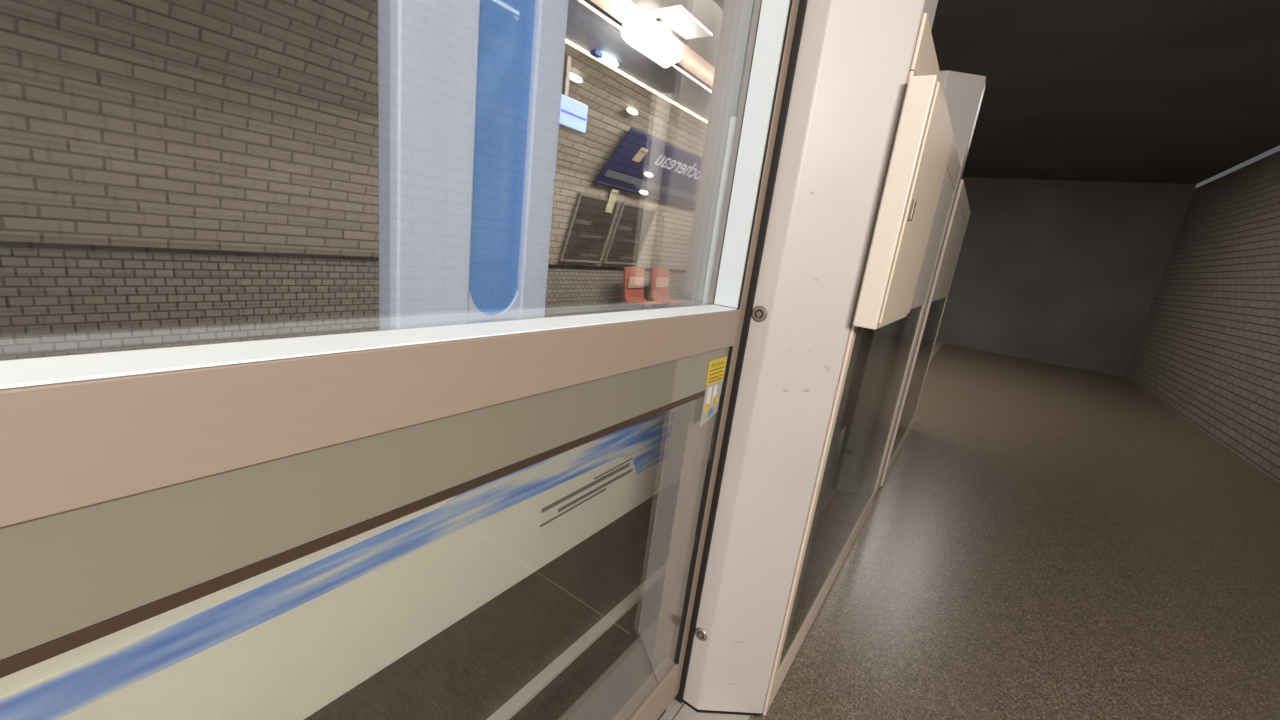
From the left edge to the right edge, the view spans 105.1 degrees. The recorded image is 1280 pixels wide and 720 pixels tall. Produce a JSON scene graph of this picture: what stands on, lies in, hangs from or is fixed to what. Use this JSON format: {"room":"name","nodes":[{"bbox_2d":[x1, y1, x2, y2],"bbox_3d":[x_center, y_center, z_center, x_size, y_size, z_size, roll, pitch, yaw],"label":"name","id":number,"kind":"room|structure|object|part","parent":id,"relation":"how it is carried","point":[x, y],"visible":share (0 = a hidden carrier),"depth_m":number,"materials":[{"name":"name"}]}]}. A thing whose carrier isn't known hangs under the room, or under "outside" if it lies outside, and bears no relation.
{"room":"railway station","nodes":[
{"label":"railway station","id":0,"kind":"room"},
{"bbox_2d":[0,247,685,359],"bbox_3d":[-0.586,-0.173,6.558,0.120,2.106,12.000,16,16,32],"label":"wall","id":1,"kind":"structure","parent":0,"point":[53,302],"depth_m":3.03,"materials":[{"name":"grey brick"}]},
{"bbox_2d":[0,241,685,271],"bbox_3d":[-0.409,-1.179,6.275,0.053,0.026,12.000,16,16,32],"label":"wall trim","id":2,"kind":"structure","parent":1,"relation":"attached to","point":[13,244],"depth_m":2.97,"materials":[{"name":"grey metal"}]},
{"bbox_2d":[0,0,706,269],"bbox_3d":[0.068,-1.953,5.816,1.139,1.816,12.000,16,16,32],"label":"wall","id":3,"kind":"structure","parent":0,"point":[232,125],"depth_m":2.78,"materials":[{"name":"beige brick"}]},
{"bbox_2d":[559,55,587,133],"bbox_3d":[-0.578,-2.080,3.803,0.070,0.500,0.490,16,16,32],"label":"screen","id":4,"kind":"object","parent":3,"relation":"hanging from","point":[573,113],"visible":0.66,"depth_m":3.85,"materials":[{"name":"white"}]},
{"bbox_2d":[570,72,581,82],"bbox_3d":[-0.531,-2.298,3.988,0.054,0.055,0.170,16,16,32],"label":"wall light","id":5,"kind":"object","parent":3,"relation":"attached to","point":[573,77],"visible":0.74,"depth_m":3.98,"materials":[{"name":"beige"}]},
{"bbox_2d":[559,192,619,263],"bbox_3d":[-0.572,-1.493,5.649,0.240,0.756,0.700,16,16,32],"label":"poster frame","id":6,"kind":"object","parent":3,"relation":"attached to","point":[590,226],"visible":1,"depth_m":5.61,"materials":[{"name":"grey metal"}]},
{"bbox_2d":[590,49,617,66],"bbox_3d":[-0.279,-2.376,3.865,0.060,0.034,0.290,16,16,32],"label":"lamp","id":7,"kind":"object","parent":3,"relation":"attached to","point":[595,53],"visible":1,"depth_m":3.83,"materials":[{"name":"white"}]},
{"bbox_2d":[602,202,656,264],"bbox_3d":[-0.126,-1.593,6.281,0.240,0.756,0.720,16,16,32],"label":"poster frame","id":8,"kind":"object","parent":3,"relation":"attached to","point":[633,223],"visible":1,"depth_m":6.25,"materials":[{"name":"grey metal"}]},
{"bbox_2d":[626,106,637,114],"bbox_3d":[-0.076,-2.388,4.701,0.054,0.055,0.170,16,16,32],"label":"wall light","id":9,"kind":"object","parent":3,"relation":"attached to","point":[630,110],"visible":1,"depth_m":4.68,"materials":[{"name":"beige"}]},
{"bbox_2d":[565,37,707,122],"bbox_3d":[0.651,-2.622,5.299,0.037,0.028,11.960,16,16,32],"label":"strip light","id":10,"kind":"object","parent":3,"relation":"attached to","point":[568,41],"visible":0.44,"depth_m":4.31,"materials":[{"name":"beige"}]},
{"bbox_2d":[566,0,711,119],"bbox_3d":[0.818,-2.631,5.180,0.340,0.103,12.000,16,16,32],"label":"ceiling","id":11,"kind":"structure","parent":3,"relation":"attached to","point":[586,29],"depth_m":3.95,"materials":[{"name":"white paint"}]},
{"bbox_2d":[594,127,701,207],"bbox_3d":[0.833,-2.368,6.655,0.436,0.542,3.900,16,16,32],"label":"station sign","id":12,"kind":"object","parent":3,"relation":"attached to","point":[675,171],"visible":0.56,"depth_m":5.66,"materials":[{"name":"blue plastic"}]},
{"bbox_2d":[605,189,618,212],"bbox_3d":[-0.327,-1.831,5.646,0.081,0.262,0.120,16,16,32],"label":"card","id":13,"kind":"object","parent":12,"relation":"hanging from","point":[612,198],"visible":1,"depth_m":5.64,"materials":[{"name":"brown paper"}]},
{"bbox_2d":[632,147,647,161],"bbox_3d":[0.003,-2.220,5.305,0.118,0.133,0.125,16,16,32],"label":"card","id":14,"kind":"object","parent":12,"relation":"attached to","point":[640,154],"visible":1,"depth_m":5.30,"materials":[{"name":"brown paper"}]},
{"bbox_2d":[638,189,647,194],"bbox_3d":[0.042,-2.015,5.886,0.054,0.054,0.170,16,16,32],"label":"wall light","id":15,"kind":"object","parent":12,"relation":"attached to","point":[644,192],"visible":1,"depth_m":5.86,"materials":[{"name":"beige"}]},
{"bbox_2d":[643,171,652,176],"bbox_3d":[0.097,-2.145,5.667,0.054,0.054,0.170,16,16,32],"label":"wall light","id":16,"kind":"object","parent":12,"relation":"attached to","point":[647,174],"visible":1,"depth_m":5.64,"materials":[{"name":"beige"}]},
{"bbox_2d":[623,267,662,310],"bbox_3d":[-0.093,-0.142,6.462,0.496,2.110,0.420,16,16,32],"label":"seat","id":17,"kind":"object","parent":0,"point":[633,281],"visible":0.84,"depth_m":6.27,"materials":[{"name":"red plastic"}]},
{"bbox_2d":[558,342,936,719],"bbox_3d":[1.667,0.675,3.866,0.137,0.298,14.000,16,16,32],"label":"platform edge","id":18,"kind":"structure","parent":0,"point":[613,689],"depth_m":1.39,"materials":[{"name":"grey concrete"}]},
{"bbox_2d":[840,386,854,430],"bbox_3d":[0.114,1.399,5.077,3.800,0.150,14.000,16,16,32],"label":"floor track","id":19,"kind":"object","parent":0,"point":[852,388],"depth_m":8.84,"materials":[{"name":"grey metal"}]},
{"bbox_2d":[0,0,724,719],"bbox_3d":[-0.403,0.166,1.545,0.767,3.780,5.200,16,16,32],"label":"carriage","id":20,"kind":"object","parent":19,"relation":"on","point":[508,597],"visible":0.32,"depth_m":0.90,"materials":[{"name":"white metal"}]},
{"bbox_3d":[-0.140,0.221,1.368,0.060,0.599,5.200,16,16,32],"label":"panel","id":21,"kind":"part","parent":20,"relation":"part of","materials":[{"name":"beige metal"}]},
{"bbox_3d":[-0.308,-0.080,0.982,0.050,0.122,0.124,16,16,32],"label":"door sill panel","id":22,"kind":"part","parent":20,"relation":"part of","materials":[{"name":"white metal"}]},
{"bbox_3d":[-0.241,-0.554,0.859,0.018,0.963,0.118,16,16,32],"label":"door pane","id":23,"kind":"part","parent":20,"relation":"part of","materials":[{"name":"blue glass"}]},
{"bbox_3d":[-0.184,0.877,1.503,0.032,0.022,5.200,16,16,32],"label":"foot plate","id":24,"kind":"part","parent":20,"relation":"part of","materials":[{"name":"silver metal"}]},
{"bbox_2d":[650,268,681,308],"bbox_3d":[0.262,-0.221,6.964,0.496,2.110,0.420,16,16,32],"label":"seat","id":25,"kind":"object","parent":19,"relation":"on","point":[659,276],"visible":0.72,"depth_m":6.76,"materials":[{"name":"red plastic"}]},
{"bbox_2d":[630,0,1279,183],"bbox_3d":[3.015,-2.281,3.683,4.528,0.380,12.000,16,16,32],"label":"ceiling","id":26,"kind":"structure","parent":0,"point":[1143,91],"depth_m":4.16,"materials":[{"name":"grey paint"}]},
{"bbox_2d":[575,0,711,93],"bbox_3d":[0.971,-2.608,5.076,0.020,0.014,12.000,16,16,32],"label":"trim","id":27,"kind":"structure","parent":26,"relation":"attached to","point":[580,2],"depth_m":3.44,"materials":[{"name":"beige"}]},
{"bbox_2d":[590,0,714,86],"bbox_3d":[1.074,-2.648,4.996,0.195,0.070,12.000,16,16,32],"label":"cove","id":28,"kind":"object","parent":26,"relation":"attached to","point":[694,63],"depth_m":3.87,"materials":[{"name":"paint"}]},
{"bbox_2d":[622,5,711,67],"bbox_3d":[0.192,-2.280,3.443,0.408,0.255,0.540,16,16,32],"label":"lamp","id":29,"kind":"object","parent":26,"relation":"attached to","point":[641,32],"visible":1,"depth_m":3.37,"materials":[{"name":"white enamel"},{"name":"glowing white diffuser"}]},
{"bbox_3d":[0.301,-2.340,3.406,0.220,0.015,0.460,16,16,32],"label":"reflector plate","id":30,"kind":"part","parent":29,"relation":"part of","materials":[{"name":"white metal"}]},
{"bbox_2d":[748,343,1279,719],"bbox_3d":[2.852,1.018,3.083,2.600,0.300,14.000,16,16,32],"label":"floor","id":31,"kind":"structure","parent":0,"point":[1042,540],"depth_m":2.23,"materials":[{"name":"stone"}]},
{"bbox_2d":[673,704,749,719],"bbox_3d":[-0.478,1.111,0.364,0.155,0.001,2.560,16,16,32],"label":"floor plate","id":32,"kind":"object","parent":31,"relation":"on","point":[686,713],"depth_m":1.32,"materials":[{"name":"metal"}]},
{"bbox_2d":[660,342,942,719],"bbox_3d":[1.760,0.703,3.805,0.091,0.296,14.000,16,16,32],"label":"threshold","id":33,"kind":"object","parent":31,"relation":"attached to","point":[674,707],"visible":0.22,"depth_m":2.57,"materials":[{"name":"silver metal"}]},
{"bbox_2d":[674,0,937,715],"bbox_3d":[0.384,-0.076,1.157,0.212,2.118,0.267,16,16,32],"label":"post","id":34,"kind":"object","parent":31,"relation":"on","point":[850,61],"visible":0.96,"depth_m":1.08,"materials":[{"name":"white metal"}]},
{"bbox_2d":[0,0,799,719],"bbox_3d":[-0.502,0.048,0.214,0.182,2.124,2.480,16,16,32],"label":"screen door","id":35,"kind":"structure","parent":34,"relation":"attached to","point":[130,479],"depth_m":0.43,"materials":[{"name":"beige metal"}]},
{"bbox_3d":[-0.475,0.068,0.162,0.072,0.080,2.301,16,16,32],"label":"rail","id":36,"kind":"part","parent":35,"relation":"part of","materials":[{"name":"metal"}]},
{"bbox_3d":[-0.439,-0.429,0.051,0.008,0.933,2.290,16,16,32],"label":"pane","id":37,"kind":"part","parent":35,"relation":"part of","materials":[{"name":"clear glass"}]},
{"bbox_3d":[-0.579,1.000,0.382,0.040,0.115,2.301,16,16,32],"label":"rail","id":38,"kind":"part","parent":35,"relation":"part of","materials":[{"name":"metal"}]},
{"bbox_2d":[699,356,726,427],"bbox_3d":[0.160,0.068,1.067,0.002,0.148,0.084,16,16,32],"label":"warning sticker","id":39,"kind":"object","parent":35,"relation":"attached to","point":[716,370],"visible":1,"depth_m":1.06,"materials":[{"name":"yellow plastic"}]},
{"bbox_2d":[763,13,960,715],"bbox_3d":[0.786,0.028,1.829,0.248,1.699,1.544,16,16,32],"label":"fixed glass panel","id":40,"kind":"object","parent":31,"relation":"on","point":[856,490],"visible":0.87,"depth_m":1.71,"materials":[{"name":"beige glass"}]},
{"bbox_3d":[0.787,0.824,1.954,0.008,0.104,1.544,16,16,32],"label":"rail","id":41,"kind":"part","parent":40,"relation":"part of","materials":[{"name":"beige metal"}]},
{"bbox_3d":[0.850,0.304,1.825,0.004,0.975,1.467,16,16,32],"label":"glass pane","id":42,"kind":"part","parent":40,"relation":"part of","materials":[{"name":"clear glass"}]},
{"bbox_2d":[853,75,952,329],"bbox_3d":[0.652,-0.333,1.181,0.058,0.488,0.495,16,16,32],"label":"control box","id":43,"kind":"object","parent":40,"relation":"attached to","point":[923,144],"visible":1,"depth_m":1.01,"materials":[{"name":"beige metal"}]},
{"bbox_3d":[0.942,-0.416,1.646,0.006,0.519,1.467,16,16,32],"label":"panel","id":44,"kind":"part","parent":40,"relation":"part of","materials":[{"name":"clear glass"}]},
{"bbox_3d":[0.981,-0.715,1.574,0.008,0.099,1.544,16,16,32],"label":"rail","id":45,"kind":"part","parent":40,"relation":"part of","materials":[{"name":"beige metal"}]},
{"bbox_2d":[832,70,985,494],"bbox_3d":[1.363,-0.294,2.542,0.212,2.118,0.267,16,16,32],"label":"glass panel","id":46,"kind":"object","parent":31,"relation":"on","point":[964,92],"visible":0.23,"depth_m":2.39,"materials":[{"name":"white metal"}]},
{"bbox_2d":[880,179,970,485],"bbox_3d":[1.812,-0.201,3.281,0.248,1.699,1.398,16,16,32],"label":"fixed glass panel","id":47,"kind":"object","parent":31,"relation":"on","point":[961,212],"visible":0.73,"depth_m":3.00,"materials":[{"name":"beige glass"}]},
{"bbox_3d":[1.800,0.592,3.415,0.038,0.104,1.398,16,16,32],"label":"rail","id":48,"kind":"part","parent":47,"relation":"part of","materials":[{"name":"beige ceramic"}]},
{"bbox_3d":[1.876,0.075,3.277,0.004,0.975,1.321,16,16,32],"label":"glass pane","id":49,"kind":"part","parent":47,"relation":"part of","materials":[{"name":"clear glass"}]},
{"bbox_3d":[1.968,-0.645,3.099,0.006,0.519,1.321,16,16,32],"label":"panel","id":50,"kind":"part","parent":47,"relation":"part of","materials":[{"name":"clear glass"}]},
{"bbox_3d":[1.995,-0.948,3.035,0.038,0.099,1.398,16,16,32],"label":"rail","id":51,"kind":"part","parent":47,"relation":"part of","materials":[{"name":"beige metal"}]},
{"bbox_2d":[851,177,1195,386],"bbox_3d":[5.467,-1.291,9.575,6.400,4.500,0.100,16,16,32],"label":"wall","id":52,"kind":"structure","parent":0,"point":[1069,273],"depth_m":8.30,"materials":[{"name":"grey paint"}]},
{"bbox_2d":[1125,151,1279,482],"bbox_3d":[4.133,-0.135,1.997,0.100,3.150,14.000,16,16,32],"label":"wall","id":53,"kind":"structure","parent":0,"point":[1207,349],"depth_m":5.43,"materials":[{"name":"brick"}]}
]}

